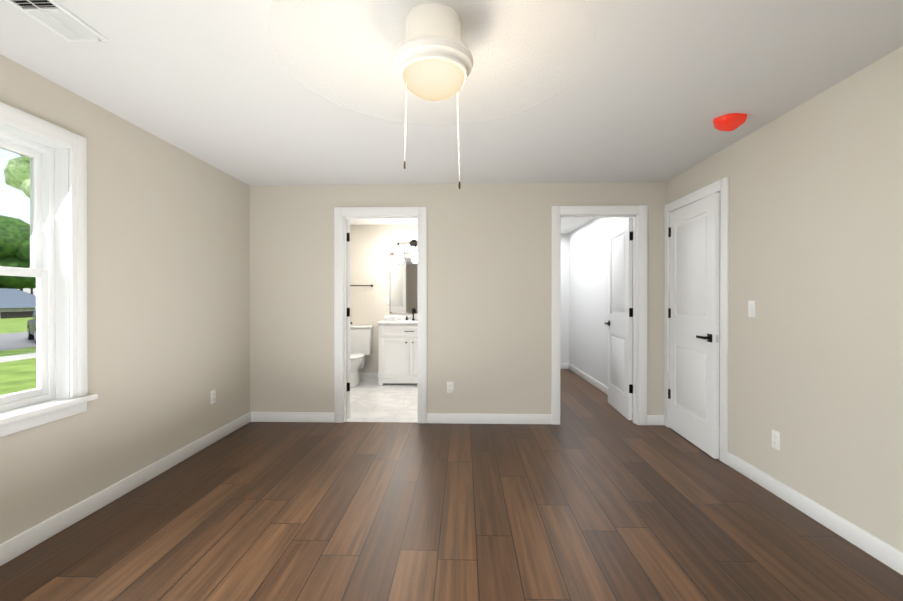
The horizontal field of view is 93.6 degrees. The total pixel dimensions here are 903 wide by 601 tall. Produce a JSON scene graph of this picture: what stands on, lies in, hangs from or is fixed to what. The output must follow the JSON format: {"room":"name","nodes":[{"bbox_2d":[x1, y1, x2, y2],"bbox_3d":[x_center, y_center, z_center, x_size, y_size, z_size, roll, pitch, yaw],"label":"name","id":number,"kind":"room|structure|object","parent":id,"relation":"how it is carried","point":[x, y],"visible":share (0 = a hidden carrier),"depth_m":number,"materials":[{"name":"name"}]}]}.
{"room":"empty bedroom","nodes":[
{"label":"empty bedroom","id":0,"kind":"room"},
{"bbox_2d":[0,54,249,543],"bbox_3d":[-2.215,0.046,1.264,0.150,2.400,6.100,0,0,2],"label":"wall","id":1,"kind":"structure","parent":0,"point":[168,287],"depth_m":2.85,"materials":[{"name":"beige paint"}]},
{"bbox_2d":[0,102,97,436],"bbox_3d":[-2.181,-0.144,1.837,0.225,1.565,1.250,0,0,2],"label":"window unit","id":2,"kind":"structure","parent":1,"relation":"in","point":[41,269],"depth_m":2.32,"materials":[{"name":"white plastic"}]},
{"bbox_2d":[0,412,251,565],"bbox_3d":[-2.130,1.196,1.342,0.017,0.100,5.950,0,0,2],"label":"baseboard","id":3,"kind":"structure","parent":1,"relation":"attached to","point":[28,539],"depth_m":2.55,"materials":[{"name":"white wood"}]},
{"bbox_2d":[210,389,215,403],"bbox_3d":[-2.065,0.835,3.674,0.009,0.115,0.070,0,0,2],"label":"electrical outlet","id":4,"kind":"object","parent":1,"relation":"attached to","point":[212,396],"visible":1,"depth_m":3.66,"materials":[{"name":"white plastic"}]},
{"bbox_2d":[350,224,417,372],"bbox_3d":[-0.883,0.021,6.638,2.340,2.400,0.120,0,0,2],"label":"wall","id":5,"kind":"structure","parent":0,"point":[372,247],"depth_m":6.57,"materials":[{"name":"paint"}]},
{"bbox_2d":[359,373,377,378],"bbox_3d":[-1.480,1.172,6.593,0.830,0.100,0.013,0,0,2],"label":"baseboard","id":6,"kind":"structure","parent":5,"relation":"attached to","point":[361,375],"depth_m":6.58,"materials":[{"name":"white wood"}]},
{"bbox_2d":[390,251,417,313],"bbox_3d":[-0.583,-0.278,6.558,0.740,0.960,0.016,0,0,2],"label":"bathroom mirror","id":7,"kind":"object","parent":5,"relation":"attached to","point":[403,283],"visible":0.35,"depth_m":6.55,"materials":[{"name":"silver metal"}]},
{"bbox_2d":[394,240,416,256],"bbox_3d":[-0.585,-0.809,6.484,0.588,0.262,0.159,0,0,2],"label":"sconce","id":8,"kind":"object","parent":5,"relation":"attached to","point":[413,251],"visible":0.54,"depth_m":6.45,"materials":[{"name":"white glass"}]},
{"bbox_2d":[0,369,902,600],"bbox_3d":[-0.005,1.256,2.941,4.470,0.044,9.570,0,0,2],"label":"floor","id":9,"kind":"structure","parent":0,"point":[406,511],"depth_m":2.34,"materials":[{"name":"brown wood"}]},
{"bbox_2d":[350,325,373,387],"bbox_3d":[-1.447,0.801,6.188,0.460,0.836,0.789,0,0,2],"label":"toilet","id":10,"kind":"object","parent":9,"relation":"on","point":[360,342],"visible":0.56,"depth_m":6.37,"materials":[{"name":"ceramic"}]},
{"bbox_2d":[377,308,417,385],"bbox_3d":[-0.591,0.664,6.293,0.924,1.107,0.552,0,0,2],"label":"vanity cabinet","id":11,"kind":"object","parent":9,"relation":"on","point":[397,348],"visible":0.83,"depth_m":6.06,"materials":[{"name":"wood"}]},
{"bbox_2d":[0,0,902,233],"bbox_3d":[0.360,-1.202,2.934,5.600,0.080,9.900,0,0,2],"label":"ceiling","id":12,"kind":"structure","parent":0,"point":[652,90],"depth_m":2.22,"materials":[{"name":"paint"}]},
{"bbox_2d":[6,0,107,42],"bbox_3d":[-1.616,-1.147,1.661,0.180,0.016,0.440,0,0,2],"label":"ceiling vent","id":13,"kind":"object","parent":12,"relation":"in","point":[59,19],"visible":1,"depth_m":1.74,"materials":[{"name":"white metal"}]},
{"bbox_2d":[268,0,593,188],"bbox_3d":[-0.075,-0.816,1.758,1.260,0.680,1.260,0,0,2],"label":"ceiling fan","id":14,"kind":"object","parent":12,"relation":"hanging from","point":[433,59],"visible":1,"depth_m":1.66,"materials":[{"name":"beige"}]},
{"bbox_2d":[713,113,746,130],"bbox_3d":[1.770,-1.121,2.703,0.188,0.079,0.165,0,0,2],"label":"smoke detector","id":15,"kind":"object","parent":12,"relation":"attached to","point":[730,122],"visible":1,"depth_m":2.65,"materials":[{"name":"red plastic"}]},
{"bbox_2d":[249,182,665,414],"bbox_3d":[0.034,0.032,4.310,4.470,2.400,0.120,0,0,2],"label":"wall","id":16,"kind":"structure","parent":0,"point":[489,275],"depth_m":4.25,"materials":[{"name":"beige paint"}]},
{"bbox_2d":[252,412,333,421],"bbox_3d":[-1.602,1.182,4.296,0.840,0.100,0.013,0,0,2],"label":"baseboard","id":17,"kind":"structure","parent":16,"relation":"attached to","point":[256,416],"depth_m":4.29,"materials":[{"name":"white wood"}]},
{"bbox_2d":[347,220,351,417],"bbox_3d":[-1.176,0.189,4.772,0.141,2.066,0.758,0,0,-16],"label":"bathroom door","id":18,"kind":"structure","parent":16,"relation":"in","point":[348,319],"depth_m":4.42,"materials":[{"name":"white wood"}]},
{"bbox_2d":[334,207,426,422],"bbox_3d":[-0.713,0.147,4.332,0.935,2.170,0.156,0,0,2],"label":"door frame","id":19,"kind":"structure","parent":16,"relation":"attached to","point":[342,215],"depth_m":4.26,"materials":[{"name":"white wood"}]},
{"bbox_2d":[447,382,453,392],"bbox_3d":[-0.013,0.872,4.250,0.070,0.115,0.009,0,0,2],"label":"electrical outlet","id":20,"kind":"object","parent":16,"relation":"attached to","point":[450,387],"visible":1,"depth_m":4.25,"materials":[{"name":"white plastic"}]},
{"bbox_2d":[427,413,550,423],"bbox_3d":[0.374,1.182,4.238,1.243,0.100,0.013,0,0,2],"label":"baseboard","id":21,"kind":"structure","parent":16,"relation":"attached to","point":[454,418],"depth_m":4.23,"materials":[{"name":"white wood"}]},
{"bbox_2d":[551,205,647,424],"bbox_3d":[1.465,0.147,4.269,0.937,2.170,0.156,0,0,2],"label":"door frame","id":22,"kind":"structure","parent":16,"relation":"attached to","point":[638,214],"depth_m":4.20,"materials":[{"name":"white wood"}]},
{"bbox_2d":[605,218,632,419],"bbox_3d":[1.858,0.189,4.697,0.141,2.066,0.758,0,0,5],"label":"hall door","id":23,"kind":"structure","parent":16,"relation":"in","point":[620,308],"depth_m":4.60,"materials":[{"name":"white wood"}]},
{"bbox_2d":[560,234,567,362],"bbox_3d":[1.571,0.017,7.617,1.050,2.400,0.120,0,0,2],"label":"wall","id":24,"kind":"structure","parent":0,"point":[564,237],"depth_m":7.54,"materials":[{"name":"paint"}]},
{"bbox_2d":[560,363,567,368],"bbox_3d":[1.569,1.167,7.553,0.990,0.100,0.017,0,0,2],"label":"baseboard","id":25,"kind":"structure","parent":24,"relation":"attached to","point":[562,365],"depth_m":7.54,"materials":[{"name":"white wood"}]},
{"bbox_2d":[568,217,632,386],"bbox_3d":[2.109,0.024,5.986,0.120,2.400,3.350,0,0,2],"label":"wall","id":26,"kind":"structure","parent":0,"point":[584,290],"depth_m":6.27,"materials":[{"name":"paint"}]},
{"bbox_2d":[568,363,647,422],"bbox_3d":[2.038,1.175,5.942,0.017,0.100,3.212,0,0,2],"label":"baseboard","id":27,"kind":"structure","parent":26,"relation":"attached to","point":[597,384],"depth_m":6.23,"materials":[{"name":"white wood"}]},
{"bbox_2d":[719,342,719,425],"bbox_3d":[2.640,0.035,3.599,0.780,2.400,1.350,0,0,2],"label":"wall","id":28,"kind":"structure","parent":0,"point":[719,383],"depth_m":4.18,"materials":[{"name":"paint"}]},
{"bbox_2d":[666,46,902,551],"bbox_3d":[2.103,0.047,1.139,0.150,2.400,6.100,0,0,2],"label":"wall","id":29,"kind":"structure","parent":0,"point":[815,371],"depth_m":2.35,"materials":[{"name":"beige paint"}]},
{"bbox_2d":[668,192,719,458],"bbox_3d":[2.093,0.194,3.694,0.141,2.066,0.822,0,0,5],"label":"closet door","id":30,"kind":"structure","parent":29,"relation":"in","point":[694,308],"depth_m":3.59,"materials":[{"name":"white wood"}]},
{"bbox_2d":[664,177,728,463],"bbox_3d":[2.168,0.150,3.687,0.168,2.170,0.997,0,0,2],"label":"trim","id":31,"kind":"structure","parent":29,"relation":"attached to","point":[721,186],"depth_m":3.25,"materials":[{"name":"white wood"}]},
{"bbox_2d":[748,301,755,316],"bbox_3d":[2.073,0.059,2.930,0.012,0.115,0.070,0,0,2],"label":"light switch","id":32,"kind":"object","parent":29,"relation":"attached to","point":[751,308],"visible":1,"depth_m":2.92,"materials":[{"name":"white plastic"}]},
{"bbox_2d":[772,429,779,450],"bbox_3d":[2.069,0.889,2.704,0.009,0.115,0.070,0,0,2],"label":"electrical outlet","id":33,"kind":"object","parent":29,"relation":"attached to","point":[775,439],"visible":1,"depth_m":2.70,"materials":[{"name":"white plastic"}]},
{"bbox_2d":[727,452,902,574],"bbox_3d":[2.008,1.199,0.722,0.017,0.100,4.950,0,0,2],"label":"baseboard","id":34,"kind":"structure","parent":29,"relation":"attached to","point":[885,553],"depth_m":2.32,"materials":[{"name":"white wood"}]},
{"label":"outside","id":35,"kind":"structure","parent":0,"visible":0},
{"bbox_2d":[0,353,35,362],"bbox_3d":[-14.347,1.875,25.335,1.300,0.020,170.000,0,0,2],"label":"sidewalk","id":36,"kind":"structure","parent":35,"point":[16,358],"depth_m":14.25,"materials":[{"name":"concrete"}]},
{"bbox_2d":[0,332,35,350],"bbox_3d":[-25.193,1.876,25.649,16.400,0.015,170.000,0,0,2],"label":"street","id":37,"kind":"structure","parent":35,"point":[16,339],"depth_m":19.61,"materials":[{"name":"grey asphalt"}]},
{"bbox_2d":[27,309,35,343],"bbox_3d":[-18.726,1.103,20.239,4.546,1.578,1.900,0,0,41],"label":"car","id":38,"kind":"object","parent":37,"relation":"on","point":[30,331],"depth_m":19.66,"materials":[{"name":"paint"}]},
{"bbox_2d":[0,317,36,395],"bbox_3d":[-14.397,2.035,25.337,150.000,0.300,170.000,0,0,2],"label":"lawn","id":39,"kind":"structure","parent":35,"point":[18,367],"depth_m":12.31,"materials":[{"name":"green plant"}]},
{"bbox_2d":[0,288,35,318],"bbox_3d":[-51.012,0.971,39.150,13.000,4.600,20.300,0,0,2],"label":"house","id":40,"kind":"structure","parent":39,"relation":"on","point":[28,300],"depth_m":44.94,"materials":[{"name":"blue"}]},
{"bbox_2d":[0,155,35,293],"bbox_3d":[-53.805,-7.352,54.947,88.367,18.400,82.556,0,0,2],"label":"trees","id":41,"kind":"object","parent":39,"relation":"on","point":[17,175],"depth_m":54.55,"materials":[{"name":"green plant"}]}
]}

